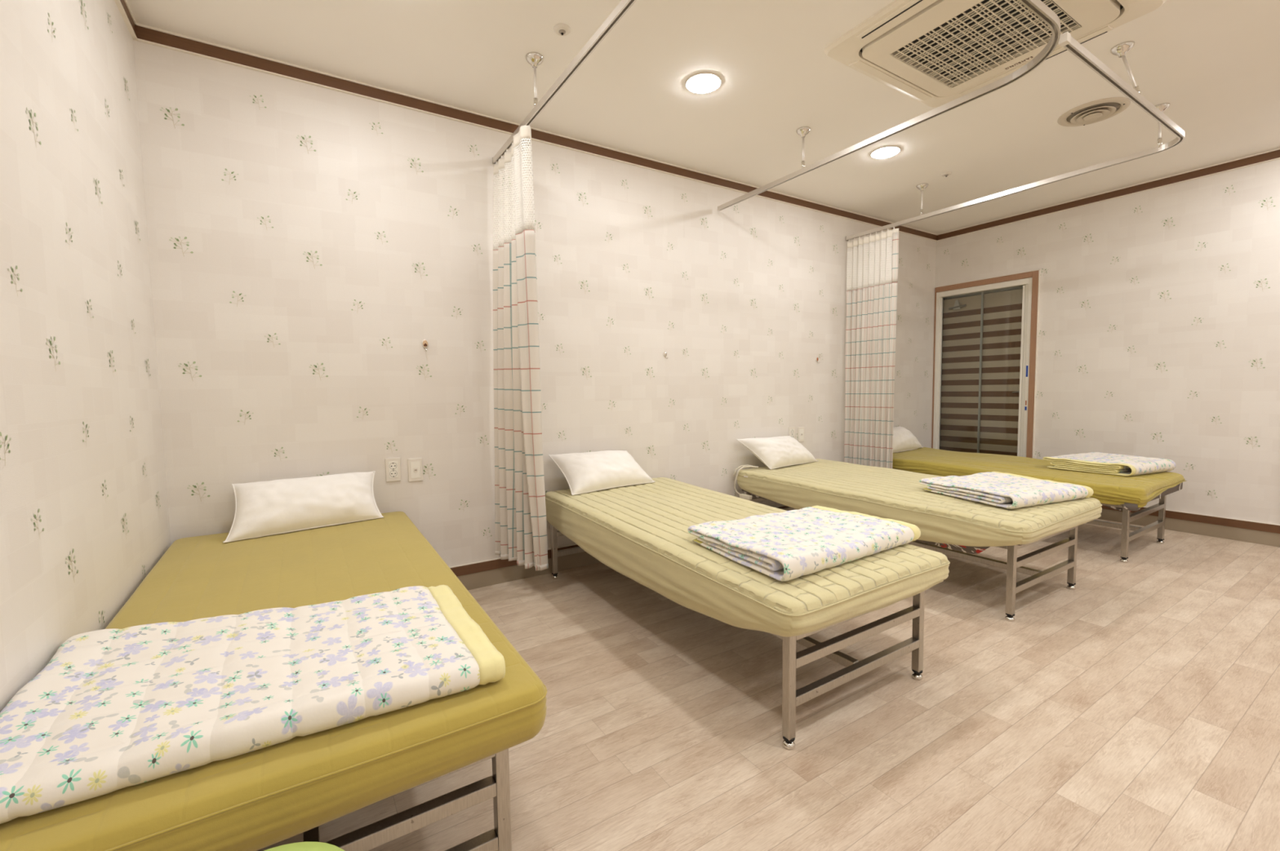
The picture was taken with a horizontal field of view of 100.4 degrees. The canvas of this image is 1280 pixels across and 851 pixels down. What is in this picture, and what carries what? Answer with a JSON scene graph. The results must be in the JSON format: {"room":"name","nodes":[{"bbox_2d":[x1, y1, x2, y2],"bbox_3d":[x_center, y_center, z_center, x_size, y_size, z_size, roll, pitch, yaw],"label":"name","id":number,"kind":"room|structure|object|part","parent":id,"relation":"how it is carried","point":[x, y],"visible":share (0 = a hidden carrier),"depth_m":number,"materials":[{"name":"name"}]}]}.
{"room":"hospital room","nodes":[
{"label":"hospital room","id":0,"kind":"room"},
{"bbox_2d":[0,0,170,712],"bbox_3d":[-0.701,-0.193,0.033,0.121,2.641,5.227,-3,5,-32],"label":"wall","id":1,"kind":"structure","parent":0,"point":[84,515],"depth_m":1.42,"materials":[{"name":"paper"}]},
{"bbox_2d":[114,0,137,39],"bbox_3d":[-0.660,-1.481,-0.023,0.016,0.064,5.215,-3,5,-32],"label":"trim","id":2,"kind":"structure","parent":1,"relation":"attached to","point":[123,7],"depth_m":2.08,"materials":[{"name":"brown wood"}]},
{"bbox_2d":[133,40,936,567],"bbox_3d":[0.452,-0.471,3.927,6.262,2.641,0.121,-3,5,-32],"label":"wall","id":3,"kind":"structure","parent":0,"point":[306,242],"depth_m":2.88,"materials":[{"name":"paper"}]},
{"bbox_2d":[385,457,400,482],"bbox_3d":[-1.287,0.231,2.780,0.072,0.122,0.012,-3,5,-32],"label":"socket plate","id":4,"kind":"object","parent":3,"relation":"attached to","point":[393,465],"visible":1,"depth_m":2.78,"materials":[{"name":"white plastic"}]},
{"bbox_3d":[-1.285,0.231,2.777,0.044,0.086,0.002,-3,5,-32],"label":"frame","id":5,"kind":"part","parent":4,"relation":"part of","materials":[{"name":"white plastic"}]},
{"bbox_2d":[407,457,422,482],"bbox_3d":[-1.195,0.236,2.838,0.072,0.122,0.013,-3,5,-32],"label":"plate","id":6,"kind":"object","parent":3,"relation":"attached to","point":[415,465],"visible":1,"depth_m":2.83,"materials":[{"name":"white plastic"}]},
{"bbox_3d":[-1.194,0.236,2.836,0.048,0.088,0.002,-3,5,-32],"label":"frame","id":7,"kind":"part","parent":6,"relation":"part of","materials":[{"name":"white plastic"}]},
{"bbox_2d":[422,339,428,351],"bbox_3d":[-1.136,-0.424,2.825,0.032,0.069,0.032,-3,5,-32],"label":"wall hook","id":8,"kind":"object","parent":3,"relation":"attached to","point":[424,343],"visible":1,"depth_m":2.83,"materials":[{"name":"white plastic"}]},
{"bbox_2d":[132,22,937,241],"bbox_3d":[0.469,-1.754,3.784,6.022,0.064,0.016,-3,5,-32],"label":"trim","id":9,"kind":"structure","parent":3,"relation":"attached to","point":[144,33],"depth_m":2.81,"materials":[{"name":"brown wood"}]},
{"bbox_2d":[449,505,789,590],"bbox_3d":[0.505,0.773,3.955,6.022,0.152,0.012,-3,5,-32],"label":"baseboard","id":10,"kind":"structure","parent":3,"relation":"attached to","point":[477,575],"depth_m":3.13,"materials":[{"name":"brown wood"}]},
{"bbox_2d":[788,426,795,439],"bbox_3d":[1.251,0.073,4.391,0.072,0.122,0.012,-3,5,-32],"label":"socket plate","id":11,"kind":"object","parent":3,"relation":"attached to","point":[791,429],"visible":0.7,"depth_m":4.38,"materials":[{"name":"white plastic"}]},
{"bbox_3d":[1.253,0.073,4.388,0.044,0.086,0.002,-3,5,-32],"label":"frame","id":12,"kind":"part","parent":11,"relation":"part of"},
{"bbox_2d":[797,426,804,442],"bbox_3d":[1.347,0.074,4.451,0.072,0.122,0.013,-3,5,-32],"label":"plate","id":13,"kind":"object","parent":3,"relation":"attached to","point":[800,430],"visible":0.96,"depth_m":4.44,"materials":[{"name":"white plastic"}]},
{"bbox_3d":[1.348,0.074,4.449,0.048,0.088,0.002,-3,5,-32],"label":"frame","id":14,"kind":"part","parent":13,"relation":"part of","materials":[{"name":"white plastic"}]},
{"bbox_2d":[126,0,1279,234],"bbox_3d":[2.029,-1.717,1.686,6.642,0.100,5.467,-3,5,-32],"label":"ceiling","id":15,"kind":"structure","parent":0,"point":[1216,63],"depth_m":2.69,"materials":[{"name":"paint"}]},
{"bbox_2d":[553,23,570,35],"bbox_3d":[-0.328,-1.660,2.248,0.072,0.022,0.072,-3,5,-32],"label":"sprinkler head","id":16,"kind":"object","parent":15,"relation":"attached to","point":[561,29],"visible":1,"depth_m":2.24},
{"bbox_2d":[492,0,636,164],"bbox_3d":[-0.246,-1.533,2.078,0.084,0.255,2.113,-3,5,-32],"label":"rail","id":17,"kind":"object","parent":15,"relation":"hanging from","point":[535,60],"visible":0.96,"depth_m":2.19,"materials":[{"name":"metal"}]},
{"bbox_2d":[493,125,548,571],"bbox_3d":[-0.622,-0.331,2.842,0.184,2.250,0.541,-4,5,-38],"label":"privacy curtain","id":18,"kind":"object","parent":17,"relation":"hanging from","point":[520,508],"visible":1,"depth_m":2.84,"materials":[{"name":"white fabric"}]},
{"bbox_3d":[-0.480,-1.554,2.446,0.012,0.196,0.012,-3,5,-32],"label":"hanger rod","id":19,"kind":"part","parent":17,"relation":"part of","materials":[{"name":"silver metal"}]},
{"bbox_2d":[684,71,721,93],"bbox_3d":[0.316,-1.701,2.656,0.184,0.013,0.184,-3,5,-32],"label":"recessed light","id":20,"kind":"object","parent":15,"relation":"in","point":[704,82],"visible":1,"depth_m":2.64,"materials":[{"name":"white plastic"}]},
{"bbox_2d":[870,145,901,159],"bbox_3d":[1.597,-1.774,3.470,0.184,0.013,0.184,-3,5,-32],"label":"recessed light","id":21,"kind":"object","parent":15,"relation":"in","point":[885,152],"visible":1,"depth_m":3.44,"materials":[{"name":"white plastic"}]},
{"bbox_2d":[717,0,1060,211],"bbox_3d":[1.032,-1.578,2.446,1.168,0.252,2.659,-1,4,4],"label":"rail","id":22,"kind":"object","parent":15,"relation":"hanging from","point":[1037,7],"visible":1,"depth_m":2.46,"materials":[{"name":"metal"}]},
{"bbox_3d":[0.969,-1.623,3.166,0.012,0.196,0.012,-3,5,-32],"label":"hanger rod","id":23,"kind":"part","parent":22,"relation":"part of","materials":[{"name":"silver metal"}]},
{"bbox_2d":[941,171,951,177],"bbox_3d":[2.207,-1.804,3.839,0.068,0.022,0.068,-3,5,-32],"label":"sprinkler head","id":24,"kind":"object","parent":15,"relation":"attached to","point":[945,174],"visible":1,"depth_m":3.83},
{"bbox_2d":[824,0,1167,107],"bbox_3d":[1.464,-1.678,2.268,0.944,0.041,0.944,-3,5,-32],"label":"air conditioner","id":25,"kind":"object","parent":15,"relation":"attached to","point":[935,53],"visible":0.96,"depth_m":2.30,"materials":[{"name":"beige plastic"}]},
{"bbox_2d":[889,0,1081,88],"bbox_3d":[1.479,-1.662,2.302,0.529,0.004,0.529,-3,5,-32],"label":"grille","id":26,"kind":"object","parent":25,"relation":"attached to","point":[922,71],"depth_m":2.31,"materials":[{"name":"beige plastic"}]},
{"bbox_3d":[1.464,-1.673,2.269,0.722,0.030,0.722,-3,5,-32],"label":"panel","id":27,"kind":"part","parent":25,"relation":"part of","materials":[{"name":"beige plastic"}]},
{"bbox_2d":[845,31,1185,240],"bbox_3d":[1.712,-1.644,3.312,1.676,0.255,2.135,-3,5,-32],"label":"rail","id":28,"kind":"object","parent":15,"relation":"hanging from","point":[1069,43],"visible":0.98,"depth_m":2.73,"materials":[{"name":"metal"}]},
{"bbox_2d":[844,226,898,468],"bbox_3d":[1.934,-0.472,4.497,0.068,2.263,0.467,-3,5,-32],"label":"privacy curtain","id":29,"kind":"object","parent":28,"relation":"hanging from","point":[871,311],"visible":0.84,"depth_m":4.48,"materials":[{"name":"white fabric"}]},
{"bbox_3d":[2.150,-1.701,4.065,0.012,0.196,0.012,-3,5,-32],"label":"hanger rod","id":30,"kind":"part","parent":28,"relation":"part of","materials":[{"name":"silver metal"}]},
{"bbox_3d":[2.231,-1.591,2.424,0.088,0.201,0.012,0,4,7],"label":"hanger rod","id":31,"kind":"part","parent":28,"relation":"part of","materials":[{"name":"silver metal"}]},
{"bbox_3d":[2.871,-1.636,2.946,0.012,0.198,0.045,1,4,29],"label":"hanger rod","id":32,"kind":"part","parent":28,"relation":"part of","materials":[{"name":"silver metal"}]},
{"bbox_2d":[1057,97,1131,126],"bbox_3d":[2.550,-1.750,3.002,0.316,0.026,0.316,-3,5,-32],"label":"ceiling vent","id":33,"kind":"object","parent":15,"relation":"in","point":[1096,111],"visible":1,"depth_m":2.97,"materials":[{"name":"paint"}]},
{"bbox_2d":[256,519,1279,850],"bbox_3d":[2.068,1.017,1.870,6.642,0.100,5.467,-3,5,-32],"label":"floor","id":34,"kind":"structure","parent":0,"point":[1135,707],"depth_m":1.77,"materials":[{"name":"brown wood"}]},
{"bbox_2d":[0,511,546,850],"bbox_3d":[-1.098,0.763,1.747,0.930,0.515,1.943,-3,5,-32],"label":"bed","id":35,"kind":"object","parent":34,"relation":"on","point":[259,799],"visible":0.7,"depth_m":1.06,"materials":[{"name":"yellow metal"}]},
{"bbox_2d":[0,585,505,824],"bbox_3d":[-0.831,0.529,1.222,0.893,0.077,0.677,-3,5,-32],"label":"quilt","id":36,"kind":"object","parent":35,"relation":"on","point":[113,709],"visible":1,"depth_m":1.07,"materials":[{"name":"fabric"}]},
{"bbox_2d":[222,471,383,543],"bbox_3d":[-1.520,0.352,2.443,0.614,0.225,0.229,-3,5,-32],"label":"pillow","id":37,"kind":"object","parent":35,"relation":"on","point":[282,506],"visible":1,"depth_m":2.38,"materials":[{"name":"white fabric"}]},
{"bbox_3d":[-1.091,0.664,1.732,0.740,0.030,1.845,-3,5,-32],"label":"frame","id":38,"kind":"part","parent":35,"relation":"part of","materials":[{"name":"silver metal"}]},
{"bbox_3d":[-0.302,0.847,1.169,0.030,0.341,0.030,-3,5,-32],"label":"leg","id":39,"kind":"part","parent":35,"relation":"part of","materials":[{"name":"silver metal"}]},
{"bbox_2d":[263,841,345,850],"bbox_3d":[-0.512,0.857,0.721,0.424,0.449,0.407,-3,5,-32],"label":"round stool","id":40,"kind":"object","parent":34,"relation":"on","point":[307,846],"visible":1,"depth_m":0.80,"materials":[{"name":"green plastic"}]},
{"bbox_2d":[545,477,950,750],"bbox_3d":[0.315,0.677,2.644,0.919,0.525,1.946,-3,5,-32],"label":"bed","id":41,"kind":"object","parent":34,"relation":"on","point":[640,532],"visible":0.82,"depth_m":1.98,"materials":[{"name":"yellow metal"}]},
{"bbox_3d":[-0.512,0.714,3.182,0.030,0.341,0.030,-3,5,-32],"label":"leg","id":42,"kind":"part","parent":41,"relation":"part of","materials":[{"name":"silver metal"}]},
{"bbox_2d":[547,450,655,495],"bbox_3d":[-0.209,0.271,3.286,0.675,0.224,0.227,-3,5,-32],"label":"pillow","id":43,"kind":"object","parent":41,"relation":"on","point":[586,472],"visible":1,"depth_m":3.19,"materials":[{"name":"white fabric"}]},
{"bbox_3d":[0.463,0.803,1.654,0.030,0.341,0.030,-3,5,-32],"label":"leg","id":44,"kind":"part","parent":41,"relation":"part of","materials":[{"name":"silver metal"}]},
{"bbox_2d":[687,506,920,582],"bbox_3d":[0.688,0.442,2.171,0.825,0.088,0.562,-3,4,-30],"label":"quilt","id":45,"kind":"object","parent":41,"relation":"on","point":[792,544],"visible":1,"depth_m":2.04,"materials":[{"name":"fabric"}]},
{"bbox_3d":[0.272,0.586,2.598,0.740,0.030,1.845,-3,5,-32],"label":"frame","id":46,"kind":"part","parent":41,"relation":"part of","materials":[{"name":"silver metal"}]},
{"bbox_3d":[1.061,0.769,2.034,0.030,0.341,0.030,-3,5,-32],"label":"leg","id":47,"kind":"part","parent":41,"relation":"part of","materials":[{"name":"silver metal"}]},
{"bbox_2d":[736,458,1102,622],"bbox_3d":[1.627,0.603,3.483,0.966,0.523,1.938,-3,5,-32],"label":"bed","id":48,"kind":"object","parent":34,"relation":"on","point":[954,526],"visible":0.79,"depth_m":2.88,"materials":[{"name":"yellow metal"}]},
{"bbox_2d":[733,465,758,500],"bbox_3d":[0.810,0.417,3.965,0.174,0.236,0.166,-3,5,-32],"label":"power cable","id":49,"kind":"object","parent":48,"relation":"hanging from","point":[744,496],"visible":0.98,"depth_m":3.96,"materials":[{"name":"white plastic"}]},
{"bbox_3d":[0.787,0.337,4.005,0.185,0.081,0.028,-1,4,-7],"label":"cord","id":50,"kind":"part","parent":49,"relation":"part of","materials":[{"name":"white plastic"}]},
{"bbox_2d":[735,435,818,469],"bbox_3d":[1.083,0.200,4.130,0.766,0.233,0.202,-3,5,-32],"label":"pillow","id":51,"kind":"object","parent":48,"relation":"on","point":[775,452],"visible":1,"depth_m":4.02,"materials":[{"name":"white fabric"}]},
{"bbox_2d":[919,471,1093,509],"bbox_3d":[2.055,0.351,3.034,0.677,0.087,0.574,-2,4,-23],"label":"quilt","id":52,"kind":"object","parent":48,"relation":"on","point":[1003,490],"visible":1,"depth_m":2.88,"materials":[{"name":"fabric"}]},
{"bbox_3d":[1.758,0.726,2.523,0.030,0.341,0.030,-3,5,-32],"label":"leg","id":53,"kind":"part","parent":48,"relation":"part of","materials":[{"name":"silver metal"}]},
{"bbox_3d":[1.578,0.510,3.450,0.740,0.030,1.805,-3,5,-32],"label":"frame","id":54,"kind":"part","parent":48,"relation":"part of","materials":[{"name":"silver metal"}]},
{"bbox_3d":[2.356,0.691,2.904,0.030,0.341,0.030,-3,5,-32],"label":"leg","id":55,"kind":"part","parent":48,"relation":"part of","materials":[{"name":"silver metal"}]},
{"bbox_2d":[892,447,1186,563],"bbox_3d":[2.892,0.531,4.278,0.941,0.523,1.973,-3,5,-32],"label":"bed","id":56,"kind":"object","parent":34,"relation":"on","point":[1124,494],"visible":0.64,"depth_m":3.66,"materials":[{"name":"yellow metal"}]},
{"bbox_2d":[893,426,922,453],"bbox_3d":[2.401,0.129,4.977,0.730,0.230,0.203,-3,5,-32],"label":"pillow","id":57,"kind":"object","parent":56,"relation":"on","point":[904,440],"visible":0.53,"depth_m":4.91,"materials":[{"name":"white fabric"}]},
{"bbox_2d":[1042,452,1176,476],"bbox_3d":[3.354,0.270,3.826,0.534,0.098,0.594,-3,5,-32],"label":"quilt","id":58,"kind":"object","parent":56,"relation":"on","point":[1125,465],"visible":1,"depth_m":3.70,"materials":[{"name":"fabric"}]},
{"bbox_3d":[2.846,0.438,4.252,0.740,0.030,1.810,-3,5,-32],"label":"frame","id":59,"kind":"part","parent":56,"relation":"part of","materials":[{"name":"silver metal"}]},
{"bbox_3d":[3.027,0.653,3.323,0.030,0.341,0.030,-3,5,-32],"label":"leg","id":60,"kind":"part","parent":56,"relation":"part of","materials":[{"name":"silver metal"}]},
{"bbox_3d":[3.626,0.619,3.703,0.030,0.341,0.030,-3,5,-32],"label":"leg","id":61,"kind":"part","parent":56,"relation":"part of","materials":[{"name":"silver metal"}]},
{"bbox_2d":[935,159,1279,524],"bbox_3d":[4.478,-0.489,3.320,0.121,2.641,5.227,-3,5,-32],"label":"wall","id":62,"kind":"structure","parent":0,"point":[1159,322],"depth_m":4.00,"materials":[{"name":"paper"}]},
{"bbox_2d":[931,269,1040,458],"bbox_3d":[3.371,-0.360,5.205,0.301,2.162,1.047,-3,5,-32],"label":"window","id":63,"kind":"structure","parent":62,"relation":"in","point":[1029,281],"depth_m":4.84,"materials":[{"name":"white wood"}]},
{"bbox_2d":[948,300,966,310],"bbox_3d":[3.172,-1.207,5.327,0.020,0.088,0.162,-3,5,-32],"label":"window latch","id":64,"kind":"structure","parent":63,"relation":"attached to","point":[957,306],"depth_m":5.32,"materials":[{"name":"white plastic"}]},
{"bbox_3d":[3.169,-1.207,5.331,0.010,0.088,0.068,-3,5,-32],"label":"plate","id":65,"kind":"part","parent":64,"relation":"part of","materials":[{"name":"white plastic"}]},
{"bbox_2d":[940,286,1022,456],"bbox_3d":[3.363,-0.337,5.201,0.062,1.957,0.807,-3,5,-32],"label":"roller blind","id":66,"kind":"object","parent":63,"relation":"attached to","point":[1002,308],"visible":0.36,"depth_m":5.19,"materials":[{"name":"fabric"}]},
{"bbox_2d":[937,148,1279,240],"bbox_3d":[4.405,-1.771,3.192,0.016,0.064,5.215,-3,5,-32],"label":"trim","id":67,"kind":"structure","parent":62,"relation":"attached to","point":[1272,155],"depth_m":4.16,"materials":[{"name":"brown wood"}]},
{"bbox_2d":[1097,505,1279,547],"bbox_3d":[4.688,0.778,2.980,0.012,0.152,4.305,-3,5,-32],"label":"baseboard","id":68,"kind":"structure","parent":62,"relation":"attached to","point":[1244,531],"depth_m":3.85,"materials":[{"name":"brown wood"}]}
]}

